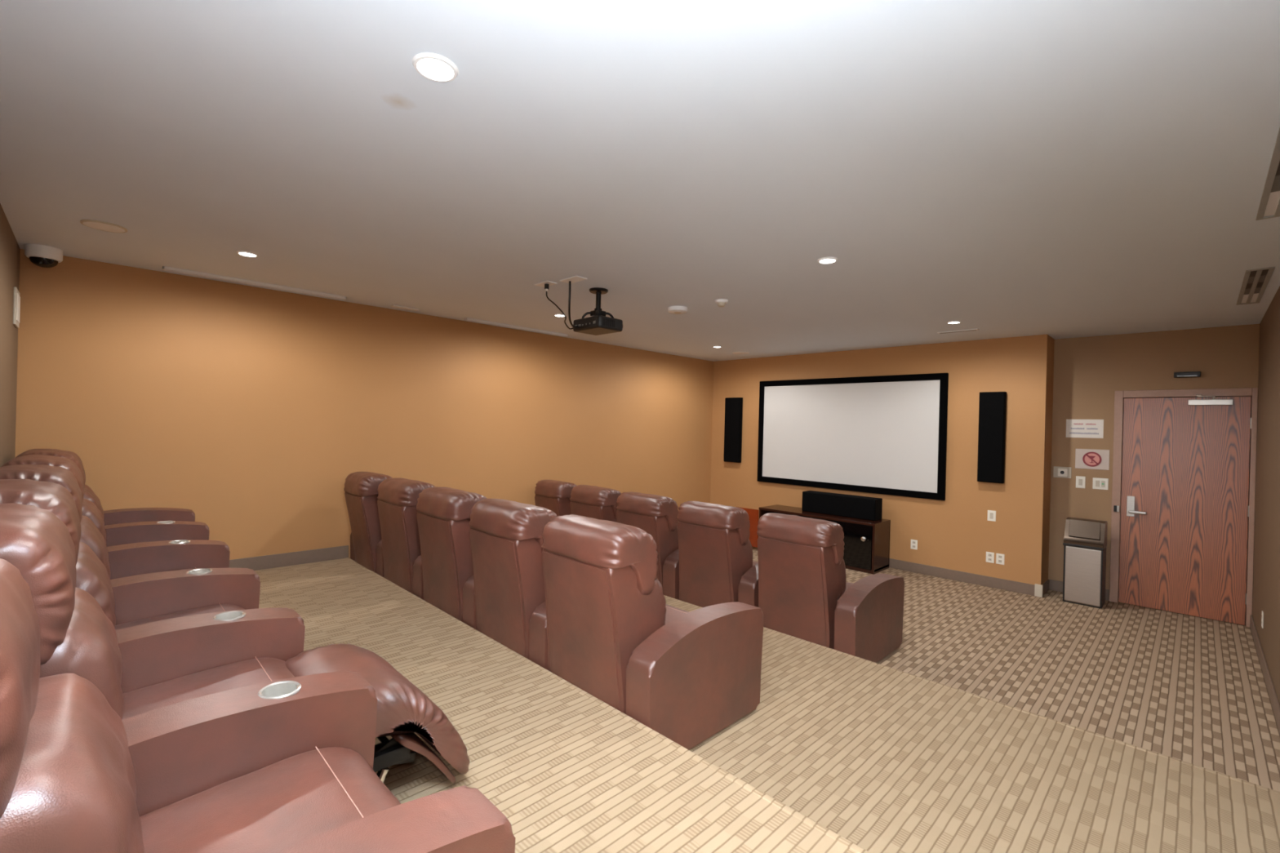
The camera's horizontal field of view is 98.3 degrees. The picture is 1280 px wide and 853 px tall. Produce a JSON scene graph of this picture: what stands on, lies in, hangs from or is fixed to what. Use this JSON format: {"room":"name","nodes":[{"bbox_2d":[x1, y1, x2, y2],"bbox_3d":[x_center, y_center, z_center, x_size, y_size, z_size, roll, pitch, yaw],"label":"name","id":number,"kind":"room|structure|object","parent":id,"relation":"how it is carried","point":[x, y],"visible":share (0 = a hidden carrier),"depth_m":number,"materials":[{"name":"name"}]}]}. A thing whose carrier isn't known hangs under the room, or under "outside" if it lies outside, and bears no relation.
{"room":"home theater","nodes":[
{"label":"home theater","id":0,"kind":"room"},
{"bbox_2d":[0,203,20,466],"bbox_3d":[-2.112,0.303,1.535,0.120,2.854,5.888,1,0,-45],"label":"wall","id":1,"kind":"structure","parent":0,"point":[10,250],"depth_m":3.23,"materials":[{"name":"orange paint"}]},
{"bbox_2d":[13,286,20,328],"bbox_3d":[-3.942,-0.749,3.502,0.016,0.230,0.240,1,0,-45],"label":"wall plate","id":2,"kind":"object","parent":1,"relation":"attached to","point":[16,298],"visible":1,"depth_m":3.44,"materials":[{"name":"white plastic"}]},
{"bbox_2d":[14,248,713,559],"bbox_3d":[-1.392,0.317,6.479,8.104,2.854,0.120,1,0,-45],"label":"wall","id":3,"kind":"structure","parent":0,"point":[248,410],"depth_m":4.86,"materials":[{"name":"orange paint"}]},
{"bbox_2d":[228,545,348,570],"bbox_3d":[-3.427,1.137,4.391,2.064,0.114,0.012,1,0,-45],"label":"baseboard","id":4,"kind":"structure","parent":3,"relation":"attached to","point":[267,562],"depth_m":4.79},
{"bbox_2d":[253,558,857,852],"bbox_3d":[-1.363,1.363,2.305,2.064,0.229,5.888,1,0,-45],"label":"platform","id":5,"kind":"object","parent":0,"point":[568,773],"visible":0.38,"depth_m":2.15,"materials":[{"name":"carpet"}]},
{"bbox_2d":[16,448,209,546],"bbox_3d":[-3.505,0.661,3.687,0.912,1.024,0.863,1,0,-45],"label":"recliner","id":6,"kind":"object","parent":5,"relation":"on","point":[136,525],"visible":0.27,"depth_m":3.58,"materials":[{"name":"brown leather"}]},
{"bbox_2d":[83,484,104,523],"bbox_3d":[-3.638,0.573,3.552,0.290,0.384,0.521,1,0,-45],"label":"lumbar cushion","id":7,"kind":"object","parent":6,"relation":"on","point":[89,494],"depth_m":3.53,"materials":[{"name":"brown leather"}]},
{"bbox_2d":[0,454,230,579],"bbox_3d":[-2.929,0.677,3.106,0.911,1.023,0.766,1,0,-45],"label":"recliner","id":8,"kind":"object","parent":5,"relation":"on","point":[126,560],"visible":0.28,"depth_m":2.95,"materials":[{"name":"brown leather"}]},
{"bbox_2d":[82,498,106,542],"bbox_3d":[-3.115,0.588,3.025,0.290,0.385,0.547,1,0,-45],"label":"lumbar cushion","id":9,"kind":"object","parent":8,"relation":"on","point":[90,509],"depth_m":2.95,"materials":[{"name":"brown leather"}]},
{"bbox_2d":[0,464,260,625],"bbox_3d":[-2.377,0.691,2.547,0.912,1.024,0.796,1,0,-45],"label":"recliner","id":10,"kind":"object","parent":5,"relation":"on","point":[144,596],"visible":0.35,"depth_m":2.38,"materials":[{"name":"brown leather"}]},
{"bbox_2d":[80,515,111,579],"bbox_3d":[-2.563,0.603,2.467,0.293,0.384,0.547,1,0,-45],"label":"lumbar cushion","id":11,"kind":"object","parent":10,"relation":"on","point":[91,535],"depth_m":2.41,"materials":[{"name":"brown leather"}]},
{"bbox_2d":[0,479,305,693],"bbox_3d":[-1.827,0.706,1.994,0.912,1.024,0.756,1,0,-45],"label":"recliner","id":12,"kind":"object","parent":5,"relation":"on","point":[159,649],"visible":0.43,"depth_m":1.84,"materials":[{"name":"brown leather"}]},
{"bbox_2d":[75,541,115,627],"bbox_3d":[-2.014,0.616,1.913,0.290,0.384,0.547,1,0,-45],"label":"lumbar cushion","id":13,"kind":"object","parent":12,"relation":"on","point":[92,576],"depth_m":1.84,"materials":[{"name":"brown leather"}]},
{"bbox_2d":[115,604,245,630],"bbox_3d":[-1.820,0.870,2.113,0.648,0.170,0.604,1,0,-45],"label":"seat cushion","id":14,"kind":"object","parent":12,"relation":"on","point":[220,607],"depth_m":2.33,"materials":[{"name":"brown leather"}]},
{"bbox_2d":[0,502,469,816],"bbox_3d":[-1.158,0.726,1.608,1.317,1.030,0.726,1,0,-45],"label":"recliner","id":15,"kind":"object","parent":5,"relation":"on","point":[190,735],"visible":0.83,"depth_m":1.37,"materials":[{"name":"brown leather"}]},
{"bbox_2d":[39,587,124,719],"bbox_3d":[-1.490,0.628,1.384,0.293,0.382,0.535,1,0,-45],"label":"lumbar cushion","id":16,"kind":"object","parent":15,"relation":"on","point":[84,644],"depth_m":1.28,"materials":[{"name":"brown leather"}]},
{"bbox_2d":[122,657,294,719],"bbox_3d":[-1.295,0.883,1.584,0.648,0.171,0.574,1,0,-45],"label":"seat cushion","id":17,"kind":"object","parent":15,"relation":"on","point":[264,669],"depth_m":1.73,"materials":[{"name":"brown leather"}]},
{"bbox_2d":[0,558,515,852],"bbox_3d":[-0.797,0.733,0.959,0.905,1.024,0.696,1,0,-45],"label":"recliner","id":18,"kind":"object","parent":5,"relation":"on","point":[68,784],"visible":1,"depth_m":0.95,"materials":[{"name":"brown leather"}]},
{"bbox_2d":[0,673,144,852],"bbox_3d":[-0.987,0.644,0.876,0.293,0.384,0.507,1,0,-45],"label":"lumbar cushion","id":19,"kind":"object","parent":18,"relation":"on","point":[71,788],"depth_m":0.80,"materials":[{"name":"brown leather"}]},
{"bbox_2d":[139,746,400,852],"bbox_3d":[-0.792,0.897,1.076,0.647,0.170,0.544,1,0,-45],"label":"seat cushion","id":20,"kind":"object","parent":18,"relation":"on","point":[275,807],"depth_m":1.19,"materials":[{"name":"brown leather"}]},
{"bbox_2d":[345,557,870,852],"bbox_3d":[-0.637,1.280,3.022,0.034,0.033,5.884,1,0,-45],"label":"trim","id":21,"kind":"structure","parent":5,"relation":"attached to","point":[855,847],"depth_m":2.26,"materials":[{"name":"carpet"}]},
{"bbox_2d":[0,0,1279,361],"bbox_3d":[0.759,-1.105,4.344,8.104,0.100,6.128,1,0,-45],"label":"ceiling","id":22,"kind":"structure","parent":0,"point":[1057,169],"depth_m":2.19,"materials":[{"name":"paint"}]},
{"bbox_2d":[24,244,62,267],"bbox_3d":[-3.916,-1.109,3.638,0.172,0.128,0.172,1,0,-45],"label":"dome camera","id":23,"kind":"object","parent":22,"relation":"attached to","point":[41,255],"visible":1,"depth_m":3.59,"materials":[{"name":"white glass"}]},
{"bbox_2d":[80,219,127,232],"bbox_3d":[-3.071,-1.145,3.174,0.196,0.012,0.196,1,0,-45],"label":"ceiling speaker","id":24,"kind":"object","parent":22,"relation":"attached to","point":[97,224],"visible":1,"depth_m":3.15,"materials":[{"name":"white plastic"}]},
{"bbox_2d":[236,250,258,257],"bbox_3d":[-2.582,-1.134,3.642,0.120,0.009,0.120,1,0,-45],"label":"recessed light","id":25,"kind":"object","parent":22,"relation":"in","point":[249,254],"visible":1,"depth_m":3.63,"materials":[{"name":"white"}]},
{"bbox_2d":[161,266,346,300],"bbox_3d":[-3.035,-1.140,4.454,1.230,0.022,0.060,1,0,-45],"label":"ceiling vent","id":26,"kind":"object","parent":22,"relation":"in","point":[163,268],"visible":1,"depth_m":4.38,"materials":[{"name":"white metal"}]},
{"bbox_2d":[390,304,418,311],"bbox_3d":[-2.232,-1.125,5.257,0.240,0.012,0.070,1,0,-45],"label":"plate","id":27,"kind":"object","parent":22,"relation":"attached to","point":[393,305],"visible":1,"depth_m":5.24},
{"bbox_2d":[412,52,458,82],"bbox_3d":[-0.619,-1.083,1.675,0.132,0.009,0.132,1,0,-45],"label":"recessed light","id":28,"kind":"object","parent":22,"relation":"in","point":[432,66],"visible":1,"depth_m":1.67,"materials":[{"name":"white"}]},
{"bbox_2d":[464,317,568,337],"bbox_3d":[-1.341,-1.098,6.176,1.300,0.022,0.060,1,0,-45],"label":"ceiling vent","id":29,"kind":"object","parent":22,"relation":"in","point":[466,318],"visible":1,"depth_m":6.10,"materials":[{"name":"white metal"}]},
{"bbox_2d":[534,280,556,291],"bbox_3d":[-0.721,-1.061,4.228,0.090,0.062,0.170,1,0,-45],"label":"power outlet","id":30,"kind":"object","parent":22,"relation":"attached to","point":[546,284],"visible":1,"depth_m":4.20,"materials":[{"name":"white plastic"}]},
{"bbox_2d":[553,313,565,316],"bbox_3d":[-0.786,-1.090,5.431,0.120,0.009,0.120,1,0,-45],"label":"recessed light","id":31,"kind":"object","parent":22,"relation":"in","point":[555,314],"visible":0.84,"depth_m":5.42,"materials":[{"name":"white"}]},
{"bbox_2d":[560,275,586,283],"bbox_3d":[-0.491,-1.082,4.082,0.100,0.008,0.200,1,0,-45],"label":"cable wall plate","id":32,"kind":"object","parent":22,"relation":"attached to","point":[575,278],"visible":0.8,"depth_m":4.06,"materials":[{"name":"white plastic"}]},
{"bbox_2d":[546,280,622,335],"bbox_3d":[-0.417,-0.918,4.300,0.547,0.332,0.332,1,0,-45],"label":"ceiling projector","id":33,"kind":"object","parent":22,"relation":"hanging from","point":[598,323],"visible":1,"depth_m":4.31,"materials":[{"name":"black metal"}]},
{"bbox_2d":[602,318,614,327],"bbox_3d":[-0.239,-0.796,4.246,0.119,0.056,0.002,1,0,-45],"label":"vent","id":34,"kind":"object","parent":33,"relation":"attached to","point":[606,322],"depth_m":4.24,"materials":[{"name":"black plastic"}]},
{"bbox_2d":[667,306,687,314],"bbox_3d":[0.339,-1.044,4.977,0.180,0.043,0.180,1,0,-45],"label":"smoke detector","id":35,"kind":"object","parent":22,"relation":"attached to","point":[672,309],"visible":1,"depth_m":4.92,"materials":[{"name":"white plastic"}]},
{"bbox_2d":[715,298,728,306],"bbox_3d":[0.684,-1.031,4.643,0.110,0.052,0.110,1,0,-45],"label":"detector","id":36,"kind":"object","parent":22,"relation":"attached to","point":[721,302],"visible":1,"depth_m":4.61,"materials":[{"name":"white plastic"}]},
{"bbox_2d":[717,302,725,306],"bbox_3d":[0.684,-1.020,4.643,0.064,0.031,0.064,1,0,-45],"label":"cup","id":37,"kind":"object","parent":36,"relation":"on","point":[720,304],"depth_m":4.62,"materials":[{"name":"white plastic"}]},
{"bbox_2d":[732,351,749,354],"bbox_3d":[1.426,-1.035,7.815,0.240,0.011,0.240,1,0,-45],"label":"ceiling speaker","id":38,"kind":"object","parent":22,"relation":"attached to","point":[734,353],"visible":1,"depth_m":7.76},
{"bbox_2d":[817,257,837,263],"bbox_3d":[1.174,-1.039,3.467,0.120,0.009,0.120,1,0,-45],"label":"recessed light","id":39,"kind":"object","parent":22,"relation":"in","point":[825,260],"visible":1,"depth_m":3.46,"materials":[{"name":"white"}]},
{"bbox_2d":[946,320,960,324],"bbox_3d":[2.999,-0.994,5.290,0.120,0.009,0.120,1,0,-45],"label":"recessed light","id":40,"kind":"object","parent":22,"relation":"in","point":[951,322],"visible":1,"depth_m":5.28,"materials":[{"name":"white"}]},
{"bbox_2d":[937,328,979,333],"bbox_3d":[3.291,-0.986,5.735,0.060,0.012,0.380,1,0,-45],"label":"ceiling vent","id":41,"kind":"object","parent":22,"relation":"in","point":[977,329],"visible":1,"depth_m":5.72,"materials":[{"name":"white metal"}]},
{"bbox_2d":[1236,266,1275,305],"bbox_3d":[4.265,-0.961,3.850,1.230,0.008,0.120,1,0,-45],"label":"ceiling vent","id":42,"kind":"object","parent":22,"relation":"in","point":[1255,282],"visible":1,"depth_m":3.77,"materials":[{"name":"metal"}]},
{"bbox_2d":[1255,128,1279,220],"bbox_3d":[2.577,-1.002,2.186,1.210,0.008,0.135,1,0,-45],"label":"ceiling vent","id":43,"kind":"object","parent":22,"relation":"in","point":[1269,205],"visible":1,"depth_m":2.35,"materials":[{"name":"paint"}]},
{"bbox_2d":[710,334,1054,585],"bbox_3d":[2.882,0.374,7.547,0.529,2.754,4.381,1,0,-45],"label":"wall","id":44,"kind":"structure","parent":0,"point":[956,533],"depth_m":6.36,"materials":[{"name":"orange paint"}]},
{"bbox_2d":[723,397,742,462],"bbox_3d":[1.464,0.054,8.549,0.085,0.992,0.332,1,0,-45],"label":"wall speaker","id":45,"kind":"object","parent":44,"relation":"attached to","point":[733,406],"visible":1,"depth_m":8.52,"materials":[{"name":"black fabric"}]},
{"bbox_2d":[756,373,948,500],"bbox_3d":[2.674,0.095,7.356,0.045,1.489,2.550,1,0,-45],"label":"projector screen","id":46,"kind":"object","parent":44,"relation":"attached to","point":[880,434],"visible":1,"depth_m":7.18,"materials":[{"name":"white fabric"}]},
{"bbox_2d":[910,539,917,549],"bbox_3d":[3.317,1.428,6.701,0.008,0.115,0.077,1,0,-45],"label":"wall outlet","id":47,"kind":"object","parent":44,"relation":"attached to","point":[913,542],"visible":1,"depth_m":6.70,"materials":[{"name":"white plastic"}]},
{"bbox_2d":[888,558,1035,595],"bbox_3d":[2.661,1.688,7.354,0.012,0.114,4.369,1,0,-45],"label":"baseboard","id":48,"kind":"structure","parent":44,"relation":"attached to","point":[993,582],"depth_m":6.30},
{"bbox_2d":[986,551,994,563],"bbox_3d":[3.878,1.450,6.134,0.008,0.115,0.078,1,0,-45],"label":"wall outlet","id":49,"kind":"object","parent":44,"relation":"attached to","point":[989,556],"visible":1,"depth_m":6.13,"materials":[{"name":"white plastic"}]},
{"bbox_2d":[977,391,1006,483],"bbox_3d":[3.888,0.119,6.103,0.085,0.995,0.259,1,0,-45],"label":"wall speaker","id":50,"kind":"object","parent":44,"relation":"attached to","point":[992,405],"visible":1,"depth_m":6.07,"materials":[{"name":"black fabric"}]},
{"bbox_2d":[987,510,995,521],"bbox_3d":[3.893,0.988,6.130,0.010,0.117,0.080,1,0,-45],"label":"wall switch","id":51,"kind":"object","parent":44,"relation":"attached to","point":[991,513],"visible":1,"depth_m":6.12,"materials":[{"name":"white plastic"}]},
{"bbox_2d":[995,553,1004,564],"bbox_3d":[3.946,1.452,6.065,0.008,0.115,0.078,1,0,-45],"label":"wall outlet","id":52,"kind":"object","parent":44,"relation":"attached to","point":[999,557],"visible":1,"depth_m":6.06,"materials":[{"name":"white plastic"}]},
{"bbox_2d":[1034,583,1043,597],"bbox_3d":[4.185,1.722,5.811,0.018,0.128,0.068,1,0,-45],"label":"guard","id":53,"kind":"object","parent":44,"relation":"attached to","point":[1038,588],"visible":1,"depth_m":5.80,"materials":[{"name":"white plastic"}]},
{"bbox_2d":[1042,579,1048,595],"bbox_3d":[4.347,1.732,5.942,0.397,0.114,0.012,1,0,-45],"label":"baseboard","id":54,"kind":"structure","parent":44,"relation":"attached to","point":[1046,585],"depth_m":5.95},
{"bbox_2d":[751,546,1279,791],"bbox_3d":[2.161,1.785,5.808,3.952,0.100,6.128,1,0,-45],"label":"floor","id":55,"kind":"structure","parent":0,"point":[1191,689],"depth_m":4.07,"materials":[{"name":"carpet"}]},
{"bbox_2d":[534,480,576,515],"bbox_3d":[-0.725,1.129,6.503,0.965,1.024,0.803,1,0,-45],"label":"recliner","id":56,"kind":"object","parent":55,"relation":"on","point":[554,495],"visible":0.2,"depth_m":6.10,"materials":[{"name":"brown leather"}]},
{"bbox_2d":[569,484,621,522],"bbox_3d":[-0.187,1.144,5.962,0.964,1.023,0.716,1,0,-45],"label":"recliner","id":57,"kind":"object","parent":55,"relation":"on","point":[596,502],"visible":0.3,"depth_m":5.61,"materials":[{"name":"brown leather"}]},
{"bbox_2d":[616,491,679,599],"bbox_3d":[0.332,1.157,5.438,0.965,1.024,0.751,1,0,-45],"label":"recliner","id":58,"kind":"object","parent":55,"relation":"on","point":[656,515],"visible":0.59,"depth_m":5.05,"materials":[{"name":"brown leather"}]},
{"bbox_2d":[668,524,678,553],"bbox_3d":[0.137,1.067,5.349,0.307,0.384,0.547,1,0,-45],"label":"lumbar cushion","id":59,"kind":"object","parent":58,"relation":"on","point":[673,529],"depth_m":5.13,"materials":[{"name":"brown leather"}]},
{"bbox_2d":[676,501,758,607],"bbox_3d":[0.886,1.172,4.878,0.965,1.024,0.816,1,0,-45],"label":"recliner","id":60,"kind":"object","parent":55,"relation":"on","point":[717,566],"visible":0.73,"depth_m":4.56,"materials":[{"name":"brown leather"}]},
{"bbox_2d":[739,539,752,575],"bbox_3d":[0.691,1.083,4.790,0.310,0.384,0.547,1,0,-45],"label":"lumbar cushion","id":61,"kind":"object","parent":60,"relation":"on","point":[745,546],"depth_m":4.58,"materials":[{"name":"brown leather"}]},
{"bbox_2d":[737,504,890,574],"bbox_3d":[2.231,1.435,7.381,0.513,0.600,1.958,1,0,-45],"label":"media cabinet","id":62,"kind":"object","parent":55,"relation":"on","point":[867,542],"visible":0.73,"depth_m":6.74,"materials":[{"name":"brown wood"}]},
{"bbox_2d":[801,490,882,520],"bbox_3d":[2.590,1.013,7.156,0.224,0.262,0.980,1,0,-45],"label":"speaker","id":63,"kind":"object","parent":62,"relation":"on","point":[865,508],"visible":1,"depth_m":7.02},
{"bbox_2d":[756,512,904,662],"bbox_3d":[1.458,1.187,4.301,0.964,1.023,0.801,1,0,-45],"label":"recliner","id":64,"kind":"object","parent":55,"relation":"on","point":[804,593],"visible":0.98,"depth_m":3.99,"materials":[{"name":"brown leather"}]},
{"bbox_2d":[835,558,846,599],"bbox_3d":[1.264,1.098,4.213,0.307,0.385,0.547,1,0,-45],"label":"lumbar cushion","id":65,"kind":"object","parent":64,"relation":"on","point":[840,569],"depth_m":4.01,"materials":[{"name":"brown leather"}]},
{"bbox_2d":[836,582,853,601],"bbox_3d":[1.470,1.351,4.425,0.685,0.171,0.648,1,0,-45],"label":"seat cushion","id":66,"kind":"object","parent":64,"relation":"on","point":[847,584],"depth_m":4.42,"materials":[{"name":"brown leather"}]},
{"bbox_2d":[664,596,1279,852],"bbox_3d":[-0.671,1.630,2.998,4.032,0.271,5.888,1,0,-45],"label":"platform","id":67,"kind":"object","parent":55,"relation":"on","point":[885,760],"depth_m":2.46,"materials":[{"name":"carpet"}]},
{"bbox_2d":[343,471,392,577],"bbox_3d":[-2.128,0.924,5.100,1.008,1.025,0.803,1,0,-45],"label":"recliner","id":68,"kind":"object","parent":67,"relation":"on","point":[361,492],"visible":0.25,"depth_m":4.67,"materials":[{"name":"brown leather"}]},
{"bbox_2d":[377,477,435,599],"bbox_3d":[-1.563,0.939,4.560,0.965,1.024,0.751,1,0,-45],"label":"recliner","id":69,"kind":"object","parent":67,"relation":"on","point":[397,502],"visible":0.28,"depth_m":4.18,"materials":[{"name":"brown leather"}]},
{"bbox_2d":[416,486,487,629],"bbox_3d":[-1.025,0.953,4.017,0.965,1.024,0.771,1,0,-45],"label":"recliner","id":70,"kind":"object","parent":67,"relation":"on","point":[443,513],"visible":0.37,"depth_m":3.64,"materials":[{"name":"brown leather"}]},
{"bbox_2d":[541,514,764,750],"bbox_3d":[0.058,0.982,2.925,0.965,1.024,0.767,1,0,-45],"label":"recliner","id":71,"kind":"object","parent":67,"relation":"on","point":[613,634],"visible":0.98,"depth_m":2.60,"materials":[{"name":"brown leather"}]},
{"bbox_2d":[637,579,666,642],"bbox_3d":[-0.137,0.892,2.837,0.307,0.384,0.547,1,0,-45],"label":"lumbar cushion","id":72,"kind":"object","parent":71,"relation":"on","point":[651,602],"depth_m":2.63,"materials":[{"name":"brown leather"}]},
{"bbox_2d":[665,604,688,624],"bbox_3d":[0.069,1.146,3.047,0.685,0.170,0.615,1,0,-45],"label":"seat cushion","id":73,"kind":"object","parent":71,"relation":"on","point":[672,612],"depth_m":3.17,"materials":[{"name":"brown leather"}]},
{"bbox_2d":[663,595,1279,795],"bbox_3d":[0.754,1.543,4.408,0.034,0.033,5.884,1,0,-45],"label":"trim","id":74,"kind":"structure","parent":67,"relation":"attached to","point":[764,628],"depth_m":2.97,"materials":[{"name":"carpet"}]},
{"bbox_2d":[1062,516,1107,608],"bbox_3d":[4.540,1.374,5.652,0.309,0.842,0.322,1,0,-45],"label":"trash can","id":75,"kind":"object","parent":55,"relation":"on","point":[1085,540],"visible":1,"depth_m":5.56,"materials":[{"name":"metal"}]},
{"bbox_2d":[1048,324,1259,600],"bbox_3d":[5.099,0.432,5.600,0.120,2.754,1.507,1,0,-45],"label":"wall","id":76,"kind":"structure","parent":0,"point":[1088,371],"depth_m":5.75,"materials":[{"name":"paint"}]},
{"bbox_2d":[1053,466,1071,478],"bbox_3d":[4.581,0.497,6.008,0.039,0.120,0.156,1,0,-45],"label":"thermostat","id":77,"kind":"object","parent":76,"relation":"attached to","point":[1058,472],"visible":1,"depth_m":6.00,"materials":[{"name":"white plastic"}]},
{"bbox_2d":[1048,579,1109,600],"bbox_3d":[4.673,1.741,5.903,0.012,0.114,0.502,1,0,-45],"label":"baseboard","id":78,"kind":"structure","parent":76,"relation":"attached to","point":[1055,585],"depth_m":6.02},
{"bbox_2d":[1075,475,1085,488],"bbox_3d":[4.700,0.594,5.907,0.010,0.125,0.080,1,0,-45],"label":"light switch","id":79,"kind":"object","parent":76,"relation":"attached to","point":[1080,481],"visible":1,"depth_m":5.90,"materials":[{"name":"white plastic"}]},
{"bbox_2d":[1066,419,1103,438],"bbox_3d":[4.731,0.022,5.893,0.005,0.196,0.312,1,0,-45],"label":"paper","id":80,"kind":"object","parent":76,"relation":"attached to","point":[1091,428],"visible":1,"depth_m":5.89,"materials":[{"name":"white paper"}]},
{"bbox_2d":[1075,448,1109,470],"bbox_3d":[4.770,0.345,5.842,0.010,0.210,0.280,1,0,-45],"label":"prohibition sign","id":81,"kind":"object","parent":76,"relation":"attached to","point":[1090,459],"visible":1,"depth_m":5.84,"materials":[{"name":"white paper"}]},
{"bbox_2d":[1092,477,1108,489],"bbox_3d":[4.815,0.599,5.790,0.011,0.118,0.126,1,0,-45],"label":"light switch","id":82,"kind":"object","parent":76,"relation":"attached to","point":[1098,483],"visible":1,"depth_m":5.79,"materials":[{"name":"white plastic"}]},
{"bbox_2d":[1109,387,1257,626],"bbox_3d":[5.242,0.727,5.385,0.170,2.172,0.988,1,0,-45],"label":"door","id":83,"kind":"structure","parent":76,"relation":"in","point":[1183,477],"depth_m":5.34,"materials":[{"name":"wood"}]},
{"bbox_2d":[1113,505,1119,511],"bbox_3d":[4.885,0.843,5.676,0.020,0.062,0.042,1,0,-45],"label":"strike plate","id":84,"kind":"object","parent":83,"relation":"attached to","point":[1116,508],"visible":1,"depth_m":5.67,"materials":[{"name":"black plastic"}]},
{"bbox_2d":[1173,371,1200,377],"bbox_3d":[5.269,-0.500,5.331,0.050,0.052,0.184,1,0,-45],"label":"sensor","id":85,"kind":"object","parent":76,"relation":"attached to","point":[1188,374],"visible":1,"depth_m":5.32,"materials":[{"name":"black plastic"}]},
{"bbox_2d":[1252,286,1279,704],"bbox_3d":[2.836,0.428,2.212,8.104,2.854,0.120,1,0,-45],"label":"wall","id":86,"kind":"structure","parent":0,"point":[1266,564],"depth_m":4.10,"materials":[{"name":"orange paint"}]},
{"bbox_2d":[1261,610,1263,628],"bbox_3d":[4.745,1.472,4.221,0.078,0.117,0.008,1,0,-45],"label":"wall outlet","id":87,"kind":"object","parent":86,"relation":"attached to","point":[1262,614],"visible":1,"depth_m":4.20,"materials":[{"name":"white plastic"}]},
{"bbox_2d":[1249,614,1279,733],"bbox_3d":[4.192,1.730,3.683,3.822,0.114,0.012,1,0,-45],"label":"baseboard","id":88,"kind":"structure","parent":86,"relation":"attached to","point":[1270,687],"depth_m":3.81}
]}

